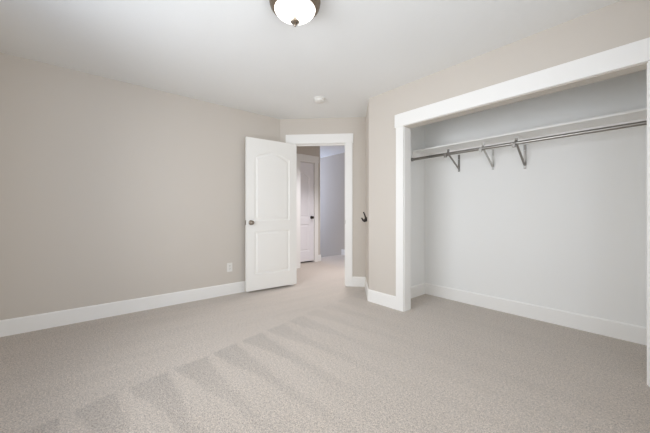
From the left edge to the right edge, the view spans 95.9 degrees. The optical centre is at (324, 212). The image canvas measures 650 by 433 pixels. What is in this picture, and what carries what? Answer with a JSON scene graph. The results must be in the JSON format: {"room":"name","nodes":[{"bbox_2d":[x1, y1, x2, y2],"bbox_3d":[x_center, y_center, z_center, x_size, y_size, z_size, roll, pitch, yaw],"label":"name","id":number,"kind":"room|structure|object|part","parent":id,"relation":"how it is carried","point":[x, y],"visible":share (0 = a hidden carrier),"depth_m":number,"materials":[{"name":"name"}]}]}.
{"room":"empty bedroom","nodes":[
{"label":"empty bedroom","id":0,"kind":"room"},
{"bbox_2d":[0,52,279,319],"bbox_3d":[-1.826,-0.164,3.409,2.990,2.460,0.120,0,0,-40],"label":"wall","id":1,"kind":"structure","parent":0,"point":[111,190],"depth_m":3.00,"materials":[{"name":"beige paint"}]},
{"bbox_2d":[0,281,245,336],"bbox_3d":[-1.744,0.996,3.390,2.850,0.141,0.015,0,0,-40],"label":"baseboard","id":2,"kind":"structure","parent":1,"relation":"attached to","point":[12,326],"depth_m":2.99,"materials":[{"name":"white wood"}]},
{"bbox_2d":[227,263,231,271],"bbox_3d":[-1.242,0.714,3.820,0.072,0.116,0.009,0,0,-40],"label":"wall outlet","id":3,"kind":"object","parent":1,"relation":"attached to","point":[229,265],"visible":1,"depth_m":3.81,"materials":[{"name":"white plastic"}]},
{"bbox_2d":[300,146,319,254],"bbox_3d":[-0.452,-0.224,6.215,0.803,2.580,0.120,0,0,-40],"label":"wall","id":4,"kind":"structure","parent":0,"point":[307,150],"depth_m":6.40,"materials":[{"name":"beige paint"}]},
{"bbox_2d":[300,154,318,261],"bbox_3d":[-0.459,-0.074,6.182,0.744,2.280,0.122,0,0,-40],"label":"door frame","id":5,"kind":"structure","parent":4,"relation":"attached to","point":[314,160],"depth_m":6.32,"materials":[{"name":"white wood"}]},
{"bbox_2d":[300,162,313,261],"bbox_3d":[-0.465,-0.011,6.119,0.604,2.083,0.100,0,0,-40],"label":"door","id":6,"kind":"structure","parent":5,"relation":"attached to","point":[306,169],"depth_m":6.21,"materials":[{"name":"white wood"}]},
{"bbox_3d":[-0.426,-1.141,6.144,0.744,0.145,0.022,0,0,-40],"label":"head casing","id":7,"kind":"part","parent":5,"relation":"part of","materials":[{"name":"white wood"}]},
{"bbox_3d":[-0.188,-0.002,6.349,0.100,2.135,0.018,0,0,-40],"label":"casing","id":8,"kind":"part","parent":5,"relation":"part of","materials":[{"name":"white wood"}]},
{"bbox_2d":[0,0,620,118],"bbox_3d":[0.103,-1.424,2.134,4.360,0.100,4.600,0,0,-40],"label":"ceiling","id":9,"kind":"structure","parent":0,"point":[237,54],"depth_m":2.34,"materials":[{"name":"white paint"}]},
{"bbox_2d":[269,0,320,26],"bbox_3d":[-0.193,-1.286,1.892,0.330,0.176,0.330,0,0,-40],"label":"ceiling light","id":10,"kind":"object","parent":9,"relation":"attached to","point":[293,12],"visible":1,"depth_m":1.85,"materials":[{"name":"white glass"}]},
{"bbox_2d":[314,96,324,103],"bbox_3d":[-0.067,-1.350,3.531,0.142,0.048,0.142,0,0,-40],"label":"smoke detector","id":11,"kind":"object","parent":9,"relation":"attached to","point":[318,99],"visible":1,"depth_m":3.49,"materials":[{"name":"white plastic"}]},
{"bbox_2d":[280,117,365,276],"bbox_3d":[-0.009,-0.214,4.322,1.302,2.560,0.115,0,0,5],"label":"wall","id":12,"kind":"structure","parent":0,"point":[355,125],"depth_m":4.23,"materials":[{"name":"beige paint"}]},
{"bbox_2d":[286,133,352,286],"bbox_3d":[-0.079,-0.036,4.316,0.987,2.204,0.138,0,0,5],"label":"door frame","id":13,"kind":"structure","parent":12,"relation":"attached to","point":[345,139],"depth_m":4.22,"materials":[{"name":"white wood"}]},
{"bbox_2d":[245,137,296,291],"bbox_3d":[-0.729,0.023,4.066,0.769,2.030,0.165,0,0,-36],"label":"door","id":14,"kind":"structure","parent":13,"relation":"attached to","point":[270,166],"depth_m":4.02,"materials":[{"name":"white wood"}]},
{"bbox_3d":[-0.084,-1.071,4.259,0.987,0.133,0.023,0,0,5],"label":"head casing","id":15,"kind":"part","parent":13,"relation":"part of","materials":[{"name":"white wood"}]},
{"bbox_3d":[0.349,0.030,4.226,0.094,2.071,0.018,0,0,5],"label":"casing","id":16,"kind":"part","parent":13,"relation":"part of","materials":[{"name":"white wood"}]},
{"bbox_2d":[352,277,364,286],"bbox_3d":[0.490,0.996,4.216,0.189,0.141,0.015,0,0,5],"label":"baseboard","id":17,"kind":"structure","parent":12,"relation":"attached to","point":[356,281],"depth_m":4.21,"materials":[{"name":"white wood"}]},
{"bbox_2d":[0,255,649,432],"bbox_3d":[0.197,1.126,3.205,5.950,0.120,6.130,0,0,-40],"label":"floor","id":18,"kind":"structure","parent":0,"point":[313,354],"depth_m":1.98,"materials":[{"name":"beige carpet"}]},
{"bbox_2d":[320,153,344,256],"bbox_3d":[0.664,1.076,7.189,0.120,5.180,6.100,0,0,-40],"label":"wall","id":19,"kind":"structure","parent":0,"point":[332,168],"depth_m":7.65,"materials":[{"name":"beige paint"}]},
{"bbox_2d":[320,146,344,157],"bbox_3d":[-0.634,-1.544,6.153,3.600,0.100,6.200,0,0,-40],"label":"ceiling","id":20,"kind":"structure","parent":0,"point":[325,151],"depth_m":7.06,"materials":[{"name":"white paint"}]},
{"bbox_2d":[366,101,368,287],"bbox_3d":[0.614,-0.214,3.870,0.115,2.560,0.686,0,0,5],"label":"wall","id":21,"kind":"structure","parent":0,"point":[367,112],"depth_m":3.80,"materials":[{"name":"beige paint"}]},
{"bbox_2d":[365,277,368,299],"bbox_3d":[0.549,0.996,3.872,0.015,0.141,0.692,0,0,5],"label":"baseboard","id":22,"kind":"structure","parent":21,"relation":"attached to","point":[366,284],"depth_m":3.76,"materials":[{"name":"white wood"}]},
{"bbox_2d":[411,125,424,286],"bbox_3d":[1.023,-0.164,3.677,0.680,2.460,0.100,0,0,-40],"label":"wall","id":23,"kind":"structure","parent":0,"point":[417,133],"depth_m":3.75,"materials":[{"name":"paint"}]},
{"bbox_2d":[411,283,424,297],"bbox_3d":[1.061,0.996,3.633,0.680,0.141,0.015,0,0,-40],"label":"baseboard","id":24,"kind":"structure","parent":23,"relation":"attached to","point":[417,290],"depth_m":3.72,"materials":[{"name":"white wood"}]},
{"bbox_2d":[369,0,649,295],"bbox_3d":[1.566,-0.164,2.412,0.130,2.460,3.050,0,0,-40],"label":"wall","id":25,"kind":"structure","parent":0,"point":[623,22],"depth_m":2.68,"materials":[{"name":"beige paint"}]},
{"bbox_2d":[368,289,395,308],"bbox_3d":[0.652,0.996,3.376,0.015,0.141,0.410,0,0,-40],"label":"baseboard","id":26,"kind":"structure","parent":25,"relation":"attached to","point":[383,299],"depth_m":3.36,"materials":[{"name":"white wood"}]},
{"bbox_2d":[395,37,649,386],"bbox_3d":[1.458,-0.002,2.512,0.141,2.136,1.979,0,0,-40],"label":"door frame","id":27,"kind":"structure","parent":25,"relation":"attached to","point":[632,57],"depth_m":2.35,"materials":[{"name":"white wood"}]},
{"bbox_3d":[0.813,0.068,3.184,0.018,1.996,0.094,0,0,-40],"label":"casing","id":28,"kind":"part","parent":27,"relation":"part of","materials":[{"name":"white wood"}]},
{"bbox_3d":[1.413,-1.000,2.474,0.023,0.140,1.979,0,0,-40],"label":"head casing","id":29,"kind":"part","parent":27,"relation":"part of","materials":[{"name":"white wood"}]},
{"bbox_3d":[2.018,0.068,1.766,0.018,1.996,0.094,0,0,-40],"label":"casing","id":30,"kind":"part","parent":27,"relation":"part of","materials":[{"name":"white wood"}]},
{"bbox_2d":[425,69,646,326],"bbox_3d":[2.121,-0.164,3.002,0.120,2.460,2.550,0,0,-40],"label":"wall","id":31,"kind":"structure","parent":0,"point":[567,230],"depth_m":2.84,"materials":[{"name":"paint"}]},
{"bbox_2d":[444,146,459,171],"bbox_3d":[1.477,-0.621,3.404,0.340,0.264,0.028,0,0,-40],"label":"bracket","id":32,"kind":"object","parent":31,"relation":"attached to","point":[445,155],"visible":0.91,"depth_m":3.44,"materials":[{"name":"grey metal"}]},
{"bbox_3d":[1.605,-0.590,3.512,0.006,0.202,0.022,0,0,-40],"label":"wall leg","id":33,"kind":"part","parent":32,"relation":"part of","materials":[{"name":"grey metal"}]},
{"bbox_2d":[411,120,646,160],"bbox_3d":[1.844,-0.661,2.773,0.046,0.046,2.340,0,0,-40],"label":"closet rod","id":34,"kind":"object","parent":32,"relation":"attached to","point":[641,123],"visible":0.98,"depth_m":2.60,"materials":[{"name":"silver metal"}]},
{"bbox_2d":[479,140,493,169],"bbox_3d":[1.721,-0.611,3.117,0.340,0.284,0.028,0,0,-40],"label":"bracket","id":35,"kind":"object","parent":31,"relation":"attached to","point":[483,144],"visible":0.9,"depth_m":3.15,"materials":[{"name":"metal"}]},
{"bbox_3d":[1.848,-0.580,3.225,0.006,0.222,0.022,0,0,-40],"label":"wall leg","id":36,"kind":"part","parent":35,"relation":"part of","materials":[{"name":"metal"}]},
{"bbox_2d":[512,134,525,168],"bbox_3d":[1.916,-0.600,2.887,0.340,0.308,0.028,0,0,-40],"label":"bracket","id":37,"kind":"object","parent":31,"relation":"attached to","point":[516,139],"visible":0.93,"depth_m":2.92,"materials":[{"name":"grey metal"}]},
{"bbox_3d":[2.044,-0.569,2.995,0.006,0.245,0.022,0,0,-40],"label":"wall leg","id":38,"kind":"part","parent":37,"relation":"part of","materials":[{"name":"grey metal"}]},
{"bbox_2d":[412,108,646,159],"bbox_3d":[1.958,-0.733,2.870,0.300,0.078,2.340,0,0,-40],"label":"closet shelf","id":39,"kind":"object","parent":31,"relation":"attached to","point":[638,115],"visible":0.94,"depth_m":2.73,"materials":[{"name":"white wood"}]},
{"bbox_2d":[425,283,646,344],"bbox_3d":[2.067,0.996,2.962,0.015,0.141,2.340,0,0,-40],"label":"baseboard","id":40,"kind":"structure","parent":31,"relation":"attached to","point":[614,329],"depth_m":2.83,"materials":[{"name":"white wood"}]},
{"bbox_3d":[-1.065,-0.224,5.642,2.240,2.580,0.780,0,0,-40],"label":"wall","id":41,"kind":"structure","parent":0,"visible":0},
{"bbox_2d":[297,154,300,268],"bbox_3d":[-0.835,-0.026,5.312,0.950,2.185,0.022,0,0,-40],"label":"door frame","id":42,"kind":"structure","parent":41,"relation":"attached to","point":[298,155],"depth_m":5.58,"materials":[{"name":"white wood"}]}
]}

